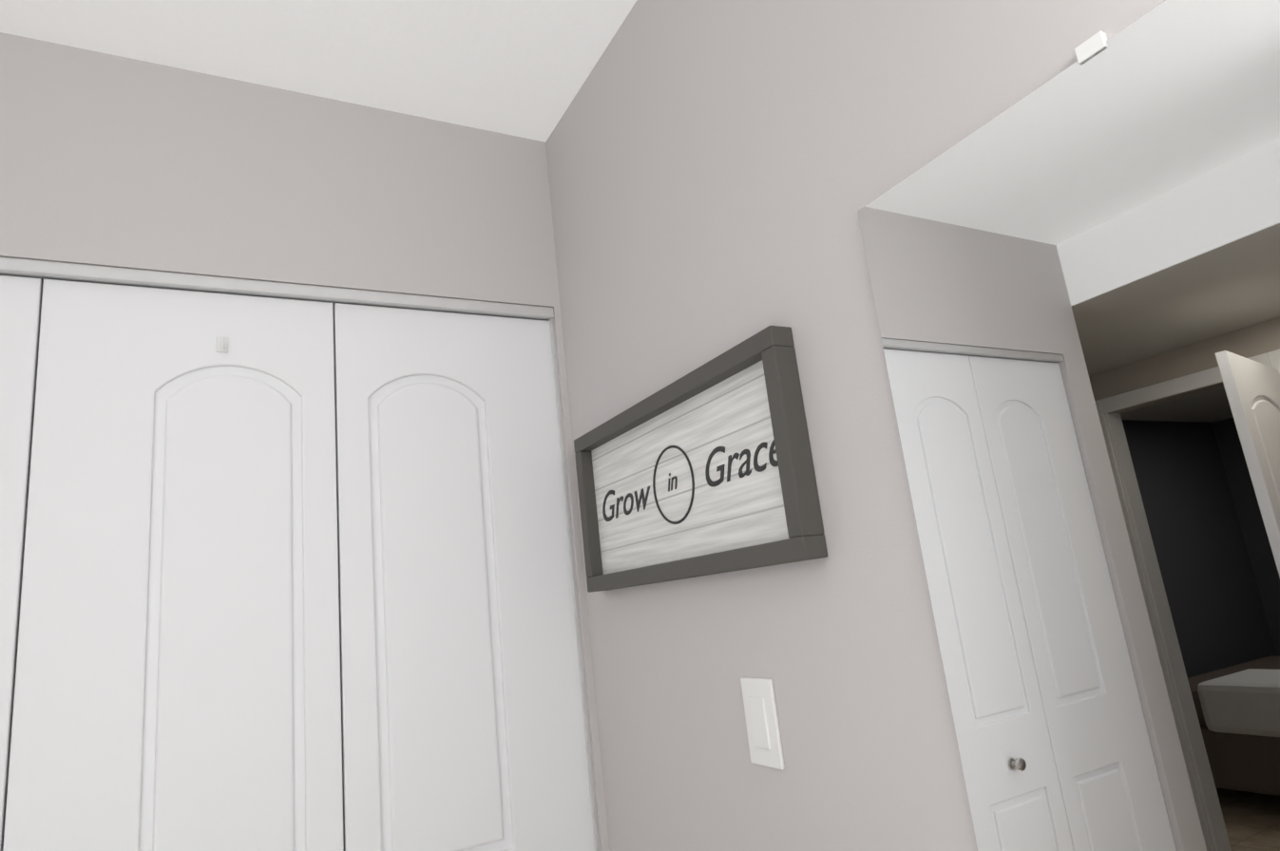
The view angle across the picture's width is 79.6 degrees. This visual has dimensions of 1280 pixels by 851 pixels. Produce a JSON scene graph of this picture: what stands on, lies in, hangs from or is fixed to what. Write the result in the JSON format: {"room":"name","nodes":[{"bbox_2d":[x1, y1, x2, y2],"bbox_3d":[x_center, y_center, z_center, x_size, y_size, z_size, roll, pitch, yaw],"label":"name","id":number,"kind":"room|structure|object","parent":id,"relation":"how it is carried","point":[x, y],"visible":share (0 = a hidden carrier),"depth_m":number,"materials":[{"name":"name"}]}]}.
{"room":"hallway","nodes":[
{"label":"hallway","id":0,"kind":"room"},
{"bbox_2d":[0,32,560,307],"bbox_3d":[-1.079,-0.465,1.333,1.950,0.415,0.100,1,-15,-29],"label":"wall","id":1,"kind":"structure","parent":0,"point":[106,160],"depth_m":1.46,"materials":[{"name":"grey paint"}]},
{"bbox_2d":[0,275,43,850],"bbox_3d":[-1.286,0.726,0.835,0.907,2.020,0.068,1,-15,-29],"label":"closet door","id":2,"kind":"structure","parent":1,"relation":"in","point":[20,308],"depth_m":1.20,"materials":[{"name":"white paint"}]},
{"bbox_2d":[0,256,554,321],"bbox_3d":[-1.004,-0.256,1.293,1.820,0.023,0.058,1,-15,-29],"label":"trim","id":3,"kind":"structure","parent":1,"relation":"attached to","point":[57,271],"depth_m":1.42,"materials":[{"name":"white wood"}]},
{"bbox_2d":[2,278,594,850],"bbox_3d":[-0.487,0.738,1.270,0.907,2.020,0.068,1,-15,-29],"label":"closet door","id":4,"kind":"structure","parent":1,"relation":"in","point":[296,577],"depth_m":1.35,"materials":[{"name":"white paint"}]},
{"bbox_2d":[548,306,609,850],"bbox_3d":[-0.097,0.744,1.520,0.015,2.055,0.100,1,-15,-29],"label":"door frame","id":5,"kind":"structure","parent":1,"relation":"attached to","point":[600,800],"depth_m":1.57,"materials":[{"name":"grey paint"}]},
{"bbox_2d":[0,0,636,142],"bbox_3d":[-0.609,-0.929,0.608,2.070,0.060,3.400,1,-15,-29],"label":"ceiling","id":6,"kind":"structure","parent":0,"point":[522,68],"depth_m":1.44,"materials":[{"name":"white paint"}]},
{"bbox_2d":[545,0,1165,850],"bbox_3d":[0.519,0.232,0.524,0.100,2.470,2.620,1,-15,-29],"label":"wall","id":7,"kind":"structure","parent":0,"point":[722,173],"depth_m":1.03,"materials":[{"name":"grey paint"}]},
{"bbox_2d":[573,325,827,592],"bbox_3d":[0.049,0.096,1.248,0.036,0.302,0.650,1,-15,-29],"label":"framed picture","id":8,"kind":"object","parent":7,"relation":"attached to","point":[707,468],"visible":1,"depth_m":1.16,"materials":[{"name":"grey wood"}]},
{"bbox_2d":[740,677,784,770],"bbox_3d":[0.166,0.407,1.054,0.009,0.115,0.070,1,-15,-29],"label":"light switch","id":9,"kind":"object","parent":7,"relation":"attached to","point":[763,732],"visible":1,"depth_m":1.04,"materials":[{"name":"white plastic"}]},
{"bbox_2d":[858,0,1279,850],"bbox_3d":[0.653,-0.054,0.172,0.008,0.818,1.515,1,-15,-29],"label":"mirror","id":10,"kind":"object","parent":7,"relation":"attached to","point":[1075,274],"visible":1,"depth_m":0.64,"materials":[{"name":"clear glass"}]}
]}

